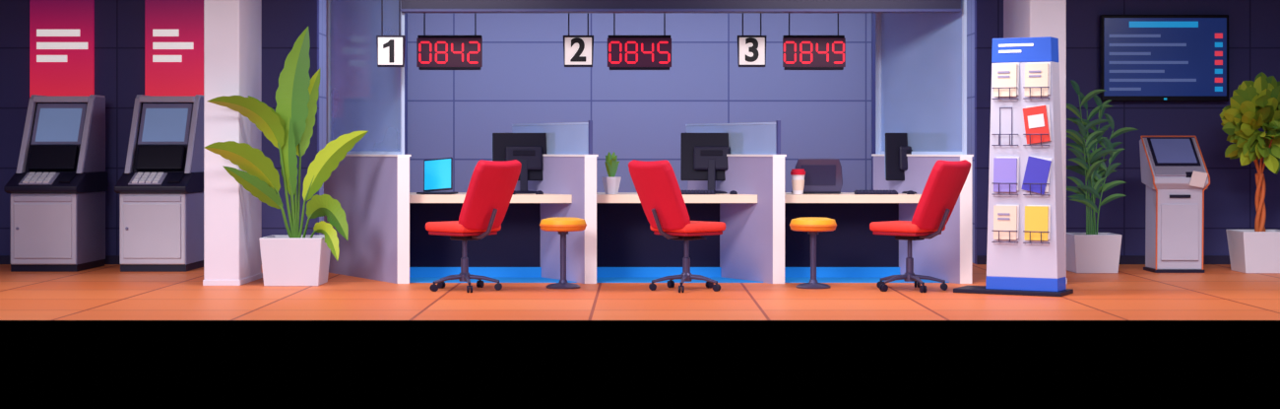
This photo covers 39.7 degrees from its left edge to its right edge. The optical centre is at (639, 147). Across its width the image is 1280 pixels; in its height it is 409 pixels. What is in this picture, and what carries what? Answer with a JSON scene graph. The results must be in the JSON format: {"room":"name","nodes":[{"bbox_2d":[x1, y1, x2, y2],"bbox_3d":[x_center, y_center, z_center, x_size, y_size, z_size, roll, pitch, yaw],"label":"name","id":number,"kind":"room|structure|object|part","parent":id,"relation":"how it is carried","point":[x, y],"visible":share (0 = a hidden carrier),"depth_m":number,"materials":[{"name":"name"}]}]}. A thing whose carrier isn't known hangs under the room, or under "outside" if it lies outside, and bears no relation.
{"room":"bank lobby","nodes":[
{"label":"bank lobby","id":0,"kind":"room"},
{"bbox_2d":[0,0,319,255],"bbox_3d":[-5.267,-0.300,18.360,3.865,3.000,0.120,0,0,0],"label":"wall","id":1,"kind":"structure","parent":0,"point":[119,25],"depth_m":18.30,"materials":[{"name":"blue paint"}]},
{"bbox_2d":[0,255,120,263],"bbox_3d":[-5.267,1.155,18.285,3.865,0.090,0.030,0,0,0],"label":"baseboard","id":2,"kind":"structure","parent":1,"relation":"attached to","point":[4,259],"depth_m":18.27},
{"bbox_2d":[29,0,94,97],"bbox_3d":[-5.958,-1.037,18.271,0.650,1.425,0.054,0,0,0],"label":"banner","id":3,"kind":"object","parent":1,"relation":"attached to","point":[61,32],"visible":0.9,"depth_m":18.25,"materials":[{"name":"red fabric"}]},
{"bbox_2d":[144,0,203,96],"bbox_3d":[-4.791,-1.037,18.271,0.609,1.425,0.054,0,0,0],"label":"banner","id":4,"kind":"object","parent":1,"relation":"attached to","point":[173,29],"visible":0.88,"depth_m":18.25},
{"bbox_2d":[203,0,261,279],"bbox_3d":[-3.643,-0.300,15.890,0.309,3.000,0.920,0,0,0],"label":"column","id":5,"kind":"structure","parent":0,"point":[232,29],"depth_m":15.43,"materials":[{"name":"white paint"}]},
{"bbox_2d":[319,0,344,235],"bbox_3d":[-3.395,-0.300,19.210,0.120,3.000,1.580,0,0,0],"label":"wall","id":6,"kind":"structure","parent":0,"point":[338,5],"depth_m":19.33,"materials":[{"name":"blue paint"}]},
{"bbox_2d":[601,176,621,193],"bbox_3d":[-0.258,0.339,15.980,0.170,0.155,0.147,0,0,0],"label":"pot","id":7,"kind":"object","parent":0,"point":[610,184],"depth_m":15.93,"materials":[{"name":"ceramic"}]},
{"bbox_2d":[0,261,1279,319],"bbox_3d":[0.000,1.200,16.175,14.400,0.001,7.650,0,0,0],"label":"floor","id":8,"kind":"structure","parent":0,"point":[102,292],"depth_m":13.80,"materials":[{"name":"ceramic"}]},
{"bbox_2d":[3,94,107,271],"bbox_3d":[-5.780,0.335,17.585,0.700,1.730,1.010,0,0,0],"label":"machine","id":9,"kind":"object","parent":8,"relation":"on","point":[58,187],"visible":1,"depth_m":17.40,"materials":[{"name":"plastic"}]},
{"bbox_3d":[-6.074,-0.140,17.707,0.052,0.780,0.767,0,0,0],"label":"panel","id":10,"kind":"part","parent":9,"relation":"part of","materials":[{"name":"grey metal"}]},
{"bbox_3d":[-5.840,0.299,17.233,0.320,0.012,0.270,0,23,0],"label":"keypad plate","id":11,"kind":"part","parent":9,"relation":"part of","materials":[{"name":"metal"}]},
{"bbox_3d":[-5.780,0.805,17.157,0.560,0.530,0.025,0,0,0],"label":"door panel","id":12,"kind":"part","parent":9,"relation":"part of","materials":[{"name":"grey metal"}]},
{"bbox_2d":[33,96,89,102],"bbox_3d":[-5.780,-0.485,17.870,0.550,0.060,0.400,0,0,0],"label":"hood","id":13,"kind":"object","parent":9,"relation":"attached to","point":[35,98],"depth_m":17.67,"materials":[{"name":"grey metal"}]},
{"bbox_3d":[-5.486,-0.140,17.707,0.052,0.780,0.767,0,0,0],"label":"panel","id":14,"kind":"part","parent":9,"relation":"part of","materials":[{"name":"grey metal"}]},
{"bbox_2d":[114,94,203,271],"bbox_3d":[-4.723,0.335,17.585,0.700,1.730,1.010,0,0,0],"label":"machine","id":15,"kind":"object","parent":8,"relation":"on","point":[160,187],"visible":0.94,"depth_m":17.34,"materials":[{"name":"plastic"}]},
{"bbox_3d":[-5.017,-0.140,17.707,0.052,0.780,0.767,0,0,0],"label":"panel","id":16,"kind":"part","parent":15,"relation":"part of","materials":[{"name":"grey metal"}]},
{"bbox_3d":[-4.783,0.299,17.233,0.320,0.012,0.270,0,23,0],"label":"keypad plate","id":17,"kind":"part","parent":15,"relation":"part of","materials":[{"name":"metal"}]},
{"bbox_3d":[-4.723,0.805,17.157,0.560,0.530,0.025,0,0,0],"label":"door panel","id":18,"kind":"part","parent":15,"relation":"part of","materials":[{"name":"grey metal"}]},
{"bbox_2d":[138,96,194,102],"bbox_3d":[-4.723,-0.485,17.870,0.550,0.060,0.400,0,0,0],"label":"hood","id":19,"kind":"object","parent":15,"relation":"attached to","point":[141,98],"depth_m":17.67,"materials":[{"name":"grey metal"}]},
{"bbox_3d":[-4.429,-0.140,17.707,0.052,0.780,0.767,0,0,0],"label":"panel","id":20,"kind":"part","parent":15,"relation":"part of","materials":[{"name":"grey metal"}]},
{"bbox_2d":[202,272,262,285],"bbox_3d":[-3.643,1.175,15.890,0.321,0.050,0.932,0,0,0],"label":"plinth","id":21,"kind":"object","parent":8,"relation":"on","point":[260,275],"visible":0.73,"depth_m":15.43,"materials":[{"name":"white paint"}]},
{"bbox_2d":[204,26,368,286],"bbox_3d":[-3.055,0.063,15.525,1.361,2.275,0.690,0,0,0],"label":"banana plant","id":22,"kind":"object","parent":8,"relation":"on","point":[293,259],"visible":1,"depth_m":15.46,"materials":[{"name":"green plant"}]},
{"bbox_3d":[-3.025,0.990,15.600,0.539,0.420,0.539,0,0,0],"label":"pot","id":23,"kind":"part","parent":22,"relation":"part of","materials":[{"name":"ceramic"}]},
{"bbox_2d":[323,0,411,283],"bbox_3d":[-2.551,-0.290,16.424,0.103,2.980,1.895,0,0,-31],"label":"wall","id":24,"kind":"structure","parent":8,"relation":"on","point":[365,188],"depth_m":16.28,"materials":[{"name":"white paint"}]},
{"bbox_3d":[-3.007,-0.860,17.180,0.074,1.840,0.040,0,0,0],"label":"glass post","id":25,"kind":"part","parent":24,"relation":"part of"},
{"bbox_2d":[346,151,400,154],"bbox_3d":[-2.549,0.047,16.420,0.934,0.027,1.500,0,0,0],"label":"rail","id":26,"kind":"object","parent":24,"relation":"attached to","point":[352,153],"depth_m":16.18,"materials":[{"name":"silver metal"}]},
{"bbox_3d":[-2.097,-0.860,15.660,0.038,1.840,0.020,0,0,0],"label":"glass post","id":27,"kind":"part","parent":24,"relation":"part of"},
{"bbox_2d":[397,156,409,283],"bbox_3d":[-2.087,0.639,15.642,0.108,1.122,0.016,0,0,0],"label":"post","id":28,"kind":"object","parent":24,"relation":"attached to","point":[403,161],"visible":1,"depth_m":15.63,"materials":[{"name":"white paint"}]},
{"bbox_2d":[396,0,407,154],"bbox_3d":[-2.678,-0.300,19.970,0.111,3.000,0.060,0,0,0],"label":"trim","id":29,"kind":"structure","parent":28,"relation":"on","point":[406,15],"depth_m":19.94,"materials":[{"name":"metal"}]},
{"bbox_2d":[425,159,521,292],"bbox_3d":[-1.411,0.650,14.886,0.817,1.098,0.612,0,0,42],"label":"office chair","id":30,"kind":"object","parent":8,"relation":"on","point":[492,184],"visible":1,"depth_m":14.71,"materials":[{"name":"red fabric"}]},
{"bbox_3d":[-1.609,1.101,14.864,0.101,0.070,0.255,0,0,42],"label":"leg","id":31,"kind":"part","parent":30,"relation":"part of","materials":[{"name":"metal"}]},
{"bbox_3d":[-1.501,0.665,14.970,0.500,0.075,0.490,0,0,42],"label":"seat","id":32,"kind":"part","parent":30,"relation":"part of","materials":[{"name":"red fabric"}]},
{"bbox_3d":[-1.440,1.101,14.797,0.040,0.070,0.259,0,0,-14],"label":"leg","id":33,"kind":"part","parent":30,"relation":"part of","materials":[{"name":"metal"}]},
{"bbox_3d":[-1.321,1.101,14.939,0.259,0.070,0.040,0,0,4],"label":"leg","id":34,"kind":"part","parent":30,"relation":"part of","materials":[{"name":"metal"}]},
{"bbox_3d":[-1.239,0.394,14.734,0.482,0.620,0.118,0,26,-48],"label":"backrest","id":35,"kind":"part","parent":30,"relation":"part of","materials":[{"name":"red fabric"}]},
{"bbox_2d":[409,192,576,282],"bbox_3d":[-1.597,0.809,16.210,2.068,0.782,0.880,0,0,0],"label":"desk","id":36,"kind":"object","parent":8,"relation":"on","point":[513,254],"visible":0.57,"depth_m":16.37,"materials":[{"name":"light wood"},{"name":"dark navy paint"}]},
{"bbox_2d":[416,157,457,193],"bbox_3d":[-1.837,0.251,16.031,0.341,0.327,0.252,0,0,14],"label":"laptop","id":37,"kind":"object","parent":36,"relation":"on","point":[437,172],"visible":1,"depth_m":16.10,"materials":[{"name":"plastic"}]},
{"bbox_3d":[-1.836,0.244,16.117,0.279,0.300,0.014,-5,-15,14],"label":"lid","id":38,"kind":"part","parent":37,"relation":"part of","materials":[{"name":"plastic"}]},
{"bbox_3d":[-1.705,0.797,16.390,1.564,0.607,0.040,0,0,0],"label":"modesty panel","id":39,"kind":"part","parent":36,"relation":"part of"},
{"bbox_2d":[492,132,555,192],"bbox_3d":[-1.067,0.139,16.290,0.580,0.555,0.280,0,0,-6],"label":"desktop monitor","id":40,"kind":"object","parent":36,"relation":"on","point":[529,149],"visible":0.69,"depth_m":16.30,"materials":[{"name":"black plastic"}]},
{"bbox_2d":[512,149,534,155],"bbox_3d":[-1.065,0.046,16.273,0.200,0.050,0.006,0,0,-6],"label":"vent","id":41,"kind":"object","parent":40,"relation":"attached to","point":[515,152],"depth_m":16.27,"materials":[{"name":"black plastic"}]},
{"bbox_2d":[512,122,598,283],"bbox_3d":[-0.815,0.487,16.283,0.103,1.427,1.566,0,0,-31],"label":"wall","id":42,"kind":"structure","parent":8,"relation":"on","point":[560,174],"depth_m":16.00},
{"bbox_2d":[588,120,592,154],"bbox_3d":[-0.436,-0.091,15.651,0.039,0.302,0.022,0,0,0],"label":"post","id":43,"kind":"object","parent":42,"relation":"attached to","point":[590,121],"depth_m":15.64,"materials":[{"name":"clear glass"}]},
{"bbox_2d":[584,156,596,283],"bbox_3d":[-0.435,0.639,15.642,0.108,1.122,0.016,0,0,0],"label":"post","id":44,"kind":"object","parent":42,"relation":"attached to","point":[590,161],"visible":0.96,"depth_m":15.63,"materials":[{"name":"white paint"}]},
{"bbox_2d":[539,216,586,288],"bbox_3d":[-0.659,0.900,15.200,0.408,0.600,0.408,0,0,0],"label":"bar stool","id":45,"kind":"object","parent":8,"relation":"on","point":[563,224],"visible":1,"depth_m":15.09,"materials":[{"name":"metal"}]},
{"bbox_3d":[-0.659,0.655,15.200,0.396,0.110,0.396,0,0,0],"label":"seat","id":46,"kind":"part","parent":45,"relation":"part of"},
{"bbox_3d":[-0.659,0.950,15.200,0.052,0.440,0.052,0,0,0],"label":"post","id":47,"kind":"part","parent":45,"relation":"part of","materials":[{"name":"metal"}]},
{"bbox_2d":[628,159,725,292],"bbox_3d":[0.320,0.650,14.890,0.817,1.098,0.612,0,0,-42],"label":"office chair","id":48,"kind":"object","parent":8,"relation":"on","point":[656,184],"visible":1,"depth_m":14.71,"materials":[{"name":"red fabric"}]},
{"bbox_3d":[0.151,0.394,14.734,0.482,0.620,0.118,0,26,48],"label":"backrest","id":49,"kind":"part","parent":48,"relation":"part of","materials":[{"name":"red fabric"}]},
{"bbox_3d":[0.234,1.101,14.928,0.259,0.070,0.040,0,0,-8],"label":"leg","id":50,"kind":"part","parent":48,"relation":"part of","materials":[{"name":"metal"}]},
{"bbox_3d":[0.363,1.101,14.794,0.040,0.070,0.259,0,0,10],"label":"leg","id":51,"kind":"part","parent":48,"relation":"part of","materials":[{"name":"metal"}]},
{"bbox_3d":[0.413,0.665,14.970,0.500,0.075,0.490,0,0,-42],"label":"seat","id":52,"kind":"part","parent":48,"relation":"part of","materials":[{"name":"red fabric"}]},
{"bbox_3d":[0.530,1.101,14.876,0.259,0.070,0.040,0,0,28],"label":"leg","id":53,"kind":"part","parent":48,"relation":"part of","materials":[{"name":"metal"}]},
{"bbox_2d":[596,192,763,282],"bbox_3d":[0.059,0.809,16.210,2.077,0.782,0.880,0,0,0],"label":"desk","id":54,"kind":"object","parent":8,"relation":"on","point":[628,250],"visible":0.55,"depth_m":16.37,"materials":[{"name":"light wood"},{"name":"white paint"},{"name":"dark blue paint"}]},
{"bbox_2d":[601,151,621,193],"bbox_3d":[-0.252,0.226,15.988,0.180,0.380,0.197,0,0,-14],"label":"potted succulent","id":55,"kind":"object","parent":54,"relation":"on","point":[610,182],"visible":1,"depth_m":15.94,"materials":[{"name":"green plant"}]},
{"bbox_3d":[-0.049,0.797,16.390,1.573,0.607,0.040,0,0,0],"label":"modesty panel","id":56,"kind":"part","parent":54,"relation":"part of","materials":[{"name":"wood"}]},
{"bbox_2d":[680,190,715,193],"bbox_3d":[0.488,0.398,15.965,0.380,0.036,0.130,0,0,0],"label":"keyboard","id":57,"kind":"object","parent":54,"relation":"on","point":[682,191],"visible":0.83,"depth_m":15.91,"materials":[{"name":"plastic"}]},
{"bbox_2d":[680,132,743,192],"bbox_3d":[0.659,0.139,16.290,0.580,0.555,0.280,0,0,5],"label":"desktop monitor","id":58,"kind":"object","parent":54,"relation":"on","point":[703,156],"visible":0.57,"depth_m":16.31,"materials":[{"name":"black plastic"}]},
{"bbox_2d":[701,149,722,155],"bbox_3d":[0.658,0.046,16.273,0.200,0.050,0.006,0,0,5],"label":"vent","id":59,"kind":"object","parent":58,"relation":"attached to","point":[703,152],"depth_m":16.27,"materials":[{"name":"black plastic"}]},
{"bbox_2d":[685,122,786,283],"bbox_3d":[0.846,0.487,16.283,0.103,1.427,1.566,0,0,-31],"label":"wall","id":60,"kind":"structure","parent":8,"relation":"on","point":[746,240],"depth_m":15.99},
{"bbox_2d":[775,120,780,154],"bbox_3d":[1.224,-0.091,15.651,0.039,0.302,0.022,0,0,0],"label":"post","id":61,"kind":"object","parent":60,"relation":"attached to","point":[778,122],"depth_m":15.64,"materials":[{"name":"clear glass"}]},
{"bbox_2d":[772,156,784,283],"bbox_3d":[1.226,0.639,15.642,0.108,1.122,0.016,0,0,0],"label":"post","id":62,"kind":"object","parent":60,"relation":"attached to","point":[778,161],"visible":1,"depth_m":15.63,"materials":[{"name":"white paint"}]},
{"bbox_2d":[789,216,836,288],"bbox_3d":[1.486,0.900,15.200,0.408,0.600,0.408,0,0,0],"label":"bar stool","id":63,"kind":"object","parent":8,"relation":"on","point":[811,224],"visible":1,"depth_m":15.09,"materials":[{"name":"metal"}]},
{"bbox_3d":[1.486,0.950,15.200,0.052,0.440,0.052,0,0,0],"label":"post","id":64,"kind":"part","parent":63,"relation":"part of","materials":[{"name":"metal"}]},
{"bbox_3d":[1.486,0.655,15.200,0.396,0.110,0.396,0,0,0],"label":"seat","id":65,"kind":"part","parent":63,"relation":"part of","materials":[{"name":"orange leather"}]},
{"bbox_2d":[784,192,949,282],"bbox_3d":[1.716,0.809,16.210,2.068,0.782,0.880,0,0,0],"label":"desk","id":66,"kind":"object","parent":8,"relation":"on","point":[851,252],"visible":0.55,"depth_m":16.37,"materials":[{"name":"light wood"},{"name":"white paint"},{"name":"dark blue paint"}]},
{"bbox_2d":[790,169,805,193],"bbox_3d":[1.420,0.304,15.930,0.132,0.225,0.132,0,0,0],"label":"paper coffee cup","id":67,"kind":"object","parent":66,"relation":"on","point":[798,175],"visible":1,"depth_m":15.88,"materials":[{"name":"white paper"}]},
{"bbox_3d":[1.420,0.216,15.930,0.132,0.050,0.132,0,0,0],"label":"lid","id":68,"kind":"part","parent":67,"relation":"part of","materials":[{"name":"red plastic"}]},
{"bbox_2d":[791,158,842,192],"bbox_3d":[1.613,0.255,16.215,0.455,0.318,0.309,0,0,-3],"label":"laptop","id":69,"kind":"object","parent":66,"relation":"on","point":[822,175],"visible":0.77,"depth_m":16.09,"materials":[{"name":"plastic"}]},
{"bbox_3d":[1.608,0.797,16.390,1.564,0.607,0.040,0,0,0],"label":"modesty panel","id":70,"kind":"part","parent":66,"relation":"part of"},
{"bbox_2d":[854,190,897,193],"bbox_3d":[2.128,0.398,15.965,0.380,0.036,0.130,0,0,0],"label":"keyboard","id":71,"kind":"object","parent":66,"relation":"on","point":[856,191],"visible":1,"depth_m":15.91,"materials":[{"name":"plastic"}]},
{"bbox_2d":[884,132,947,192],"bbox_3d":[2.550,0.139,16.290,0.580,0.555,0.280,0,0,-5],"label":"desktop monitor","id":72,"kind":"object","parent":66,"relation":"on","point":[897,146],"visible":0.61,"depth_m":16.31,"materials":[{"name":"black plastic"}]},
{"bbox_2d":[869,159,970,292],"bbox_3d":[2.343,0.650,14.886,0.817,1.098,0.612,0,0,42],"label":"office chair","id":73,"kind":"object","parent":8,"relation":"on","point":[946,179],"visible":1,"depth_m":14.70,"materials":[{"name":"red fabric"}]},
{"bbox_3d":[2.157,1.101,15.055,0.259,0.070,0.041,0,0,42],"label":"leg","id":74,"kind":"part","parent":73,"relation":"part of","materials":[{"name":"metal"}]},
{"bbox_3d":[2.142,1.101,14.866,0.259,0.070,0.040,0,0,-32],"label":"leg","id":75,"kind":"part","parent":73,"relation":"part of","materials":[{"name":"metal"}]},
{"bbox_3d":[2.253,0.665,14.970,0.500,0.075,0.490,0,0,42],"label":"seat","id":76,"kind":"part","parent":73,"relation":"part of","materials":[{"name":"red fabric"}]},
{"bbox_3d":[2.314,1.101,14.797,0.040,0.070,0.259,0,0,-14],"label":"leg","id":77,"kind":"part","parent":73,"relation":"part of","materials":[{"name":"metal"}]},
{"bbox_3d":[2.433,1.101,14.939,0.259,0.070,0.040,0,0,4],"label":"leg","id":78,"kind":"part","parent":73,"relation":"part of","materials":[{"name":"metal"}]},
{"bbox_3d":[2.515,0.394,14.734,0.482,0.620,0.118,0,26,-48],"label":"backrest","id":79,"kind":"part","parent":73,"relation":"part of","materials":[{"name":"red fabric"}]},
{"bbox_2d":[871,0,973,283],"bbox_3d":[2.563,-0.290,16.174,0.103,2.980,1.312,0,0,-31],"label":"wall","id":80,"kind":"structure","parent":8,"relation":"on","point":[938,256],"depth_m":16.09,"materials":[{"name":"white paint"}]},
{"bbox_3d":[2.258,-0.860,16.680,0.074,1.840,0.040,0,0,0],"label":"glass post","id":81,"kind":"part","parent":80,"relation":"part of","materials":[{"name":"glass"}]},
{"bbox_2d":[880,151,961,154],"bbox_3d":[2.566,0.047,16.170,0.634,0.027,1.000,0,0,0],"label":"rail","id":82,"kind":"object","parent":80,"relation":"attached to","point":[881,153],"depth_m":15.99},
{"bbox_3d":[2.868,-0.860,15.660,0.038,1.840,0.020,0,0,0],"label":"glass post","id":83,"kind":"part","parent":80,"relation":"part of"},
{"bbox_2d":[960,156,971,283],"bbox_3d":[2.878,0.639,15.642,0.108,1.122,0.016,0,0,0],"label":"post","id":84,"kind":"object","parent":80,"relation":"attached to","point":[966,192],"visible":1,"depth_m":15.63,"materials":[{"name":"white paint"}]},
{"bbox_2d":[953,36,1073,296],"bbox_3d":[3.082,0.150,14.652,0.900,2.100,0.400,0,0,28],"label":"display stand","id":85,"kind":"object","parent":8,"relation":"on","point":[1026,255],"visible":1,"depth_m":14.47,"materials":[{"name":"plastic"}]},
{"bbox_3d":[3.082,1.183,14.652,0.900,0.035,0.400,0,0,28],"label":"plate","id":86,"kind":"part","parent":85,"relation":"part of","materials":[{"name":"plastic"}]},
{"bbox_3d":[3.170,-0.800,14.582,0.500,0.200,0.228,0,0,28],"label":"header panel","id":87,"kind":"part","parent":85,"relation":"part of","materials":[{"name":"blue plastic"}]},
{"bbox_2d":[1003,0,1066,278],"bbox_3d":[3.592,-0.300,16.175,0.321,3.000,1.150,0,0,0],"label":"shaft","id":88,"kind":"object","parent":8,"relation":"on","point":[1021,18],"visible":0.12,"depth_m":15.60,"materials":[{"name":"white paint"}]},
{"bbox_2d":[1066,232,1121,272],"bbox_3d":[4.373,1.015,17.150,0.459,0.370,0.459,0,0,0],"label":"pot","id":89,"kind":"object","parent":8,"relation":"on","point":[1086,252],"depth_m":16.94,"materials":[{"name":"ceramic"}]},
{"bbox_2d":[1066,80,1138,272],"bbox_3d":[4.428,0.273,17.150,0.852,1.853,0.459,0,0,0],"label":"palm","id":90,"kind":"object","parent":8,"relation":"on","point":[1090,251],"visible":0.99,"depth_m":17.10,"materials":[{"name":"plant"}]},
{"bbox_2d":[1139,135,1210,272],"bbox_3d":[5.185,0.540,17.192,0.546,1.320,0.572,0,0,0],"label":"kiosk","id":91,"kind":"object","parent":8,"relation":"on","point":[1175,173],"visible":1,"depth_m":17.02,"materials":[{"name":"plastic"}]},
{"bbox_3d":[4.941,0.526,17.181,0.059,1.288,0.448,0,0,0],"label":"edge trim","id":92,"kind":"part","parent":91,"relation":"part of","materials":[{"name":"metal"}]},
{"bbox_3d":[5.185,-0.112,17.400,0.530,0.015,0.016,0,0,0],"label":"edge trim","id":93,"kind":"part","parent":91,"relation":"part of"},
{"bbox_3d":[5.185,0.810,17.021,0.360,0.540,0.018,0,0,0],"label":"service door","id":94,"kind":"part","parent":91,"relation":"part of","materials":[{"name":"grey metal"}]},
{"bbox_3d":[5.428,0.526,17.181,0.059,1.288,0.448,0,0,0],"label":"edge trim","id":95,"kind":"part","parent":91,"relation":"part of","materials":[{"name":"metal"}]},
{"bbox_2d":[1219,71,1279,272],"bbox_3d":[6.032,0.233,17.135,0.818,1.934,0.755,0,0,15],"label":"ficus tree","id":96,"kind":"object","parent":8,"relation":"on","point":[1255,104],"visible":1,"depth_m":17.00,"materials":[{"name":"green plant"}]},
{"bbox_3d":[6.003,1.000,17.150,0.499,0.400,0.499,0,0,0],"label":"pot","id":97,"kind":"part","parent":96,"relation":"part of","materials":[{"name":"ceramic"}]},
{"bbox_2d":[344,0,948,191],"bbox_3d":[0.071,-0.300,20.050,7.052,3.000,0.100,0,0,0],"label":"wall","id":98,"kind":"structure","parent":0,"point":[523,78],"depth_m":20.00,"materials":[{"name":"blue paint"}]},
{"bbox_2d":[871,13,875,190],"bbox_3d":[2.656,-0.300,19.970,0.089,3.000,0.060,0,0,0],"label":"trim","id":99,"kind":"structure","parent":98,"relation":"attached to","point":[872,15],"depth_m":19.94,"materials":[{"name":"metal"}]},
{"bbox_2d":[948,0,974,262],"bbox_3d":[3.537,-0.300,19.210,0.120,3.000,1.580,0,0,0],"label":"wall","id":100,"kind":"structure","parent":0,"point":[954,20],"depth_m":19.23,"materials":[{"name":"blue paint"}]},
{"bbox_2d":[974,0,1279,263],"bbox_3d":[5.338,-0.300,18.360,3.723,3.000,0.120,0,0,0],"label":"wall","id":101,"kind":"structure","parent":0,"point":[1253,25],"depth_m":18.30,"materials":[{"name":"blue paint"}]},
{"bbox_2d":[976,255,1230,263],"bbox_3d":[5.338,1.155,18.285,3.723,0.090,0.030,0,0,0],"label":"baseboard","id":102,"kind":"structure","parent":101,"relation":"attached to","point":[981,259],"depth_m":18.27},
{"bbox_2d":[1099,14,1228,101],"bbox_3d":[5.392,-0.921,18.241,1.315,0.890,0.118,0,0,0],"label":"screen","id":103,"kind":"object","parent":101,"relation":"attached to","point":[1143,57],"visible":0.95,"depth_m":18.18,"materials":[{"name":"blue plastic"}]},
{"bbox_3d":[0.000,-1.850,16.225,14.400,0.100,7.750,0,0,0],"label":"ceiling","id":104,"kind":"structure","parent":0,"visible":0},
{"bbox_2d":[376,0,405,66],"bbox_3d":[-2.172,-1.247,15.445,0.247,1.086,0.070,0,0,0],"label":"number sign","id":105,"kind":"object","parent":104,"relation":"hanging from","point":[390,48],"visible":1,"depth_m":15.41,"materials":[{"name":"plastic"}]},
{"bbox_3d":[-2.248,-1.384,15.450,0.012,0.812,0.011,0,0,0],"label":"rod","id":106,"kind":"part","parent":105,"relation":"part of","materials":[{"name":"plastic"}]},
{"bbox_3d":[-2.095,-1.384,15.450,0.012,0.812,0.011,0,0,0],"label":"rod","id":107,"kind":"part","parent":105,"relation":"part of","materials":[{"name":"plastic"}]},
{"bbox_2d":[416,13,482,69],"bbox_3d":[-1.748,-1.253,16.295,0.600,1.075,0.090,0,0,0],"label":"led display","id":108,"kind":"object","parent":104,"relation":"hanging from","point":[433,52],"visible":1,"depth_m":16.26,"materials":[{"name":"black plastic"}]},
{"bbox_3d":[-1.982,-1.411,16.300,0.012,0.758,0.011,0,0,0],"label":"rod","id":109,"kind":"part","parent":108,"relation":"part of","materials":[{"name":"plastic"}]},
{"bbox_3d":[-1.748,-0.874,16.259,0.600,0.266,0.004,0,0,0],"label":"panel","id":110,"kind":"part","parent":108,"relation":"part of","materials":[{"name":"plastic"}]},
{"bbox_3d":[-1.513,-1.411,16.300,0.012,0.758,0.011,0,0,0],"label":"rod","id":111,"kind":"part","parent":108,"relation":"part of","materials":[{"name":"plastic"}]},
{"bbox_2d":[563,13,593,66],"bbox_3d":[-0.566,-1.266,16.295,0.285,1.047,0.070,0,0,0],"label":"number sign","id":112,"kind":"object","parent":104,"relation":"hanging from","point":[578,50],"visible":1,"depth_m":16.27,"materials":[{"name":"plastic"}]},
{"bbox_2d":[607,13,671,69],"bbox_3d":[-0.004,-1.253,16.295,0.592,1.075,0.090,0,0,0],"label":"led display","id":113,"kind":"object","parent":104,"relation":"hanging from","point":[624,52],"visible":1,"depth_m":16.26,"materials":[{"name":"black plastic"}]},
{"bbox_3d":[-0.236,-1.411,16.300,0.012,0.758,0.011,0,0,0],"label":"rod","id":114,"kind":"part","parent":113,"relation":"part of","materials":[{"name":"plastic"}]},
{"bbox_3d":[-0.004,-0.874,16.259,0.592,0.266,0.004,0,0,0],"label":"panel","id":115,"kind":"part","parent":113,"relation":"part of","materials":[{"name":"black plastic"}]},
{"bbox_3d":[0.227,-1.411,16.300,0.012,0.758,0.011,0,0,0],"label":"rod","id":116,"kind":"part","parent":113,"relation":"part of","materials":[{"name":"plastic"}]},
{"bbox_2d":[400,0,960,8],"bbox_3d":[0.361,-1.499,15.675,4.930,0.563,0.150,0,0,0],"label":"beam","id":117,"kind":"structure","parent":104,"relation":"attached to","point":[405,4],"depth_m":15.60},
{"bbox_2d":[400,8,960,13],"bbox_3d":[0.361,-1.209,15.675,4.930,0.026,0.190,0,0,0],"label":"beam lip","id":118,"kind":"object","parent":117,"relation":"attached to","point":[407,11],"depth_m":15.58,"materials":[{"name":"metal"}]},
{"bbox_2d":[737,13,767,66],"bbox_3d":[1.028,-1.266,16.295,0.269,1.047,0.070,0,0,0],"label":"number sign","id":119,"kind":"object","parent":104,"relation":"hanging from","point":[751,49],"visible":1,"depth_m":16.27,"materials":[{"name":"plastic"}]},
{"bbox_2d":[782,13,845,69],"bbox_3d":[1.598,-1.253,16.295,0.575,1.075,0.090,0,0,0],"label":"led display","id":120,"kind":"object","parent":104,"relation":"hanging from","point":[800,52],"visible":1,"depth_m":16.26,"materials":[{"name":"black plastic"}]},
{"bbox_3d":[1.598,-0.874,16.259,0.575,0.266,0.004,0,0,0],"label":"panel","id":121,"kind":"part","parent":120,"relation":"part of","materials":[{"name":"black plastic"}]}
]}

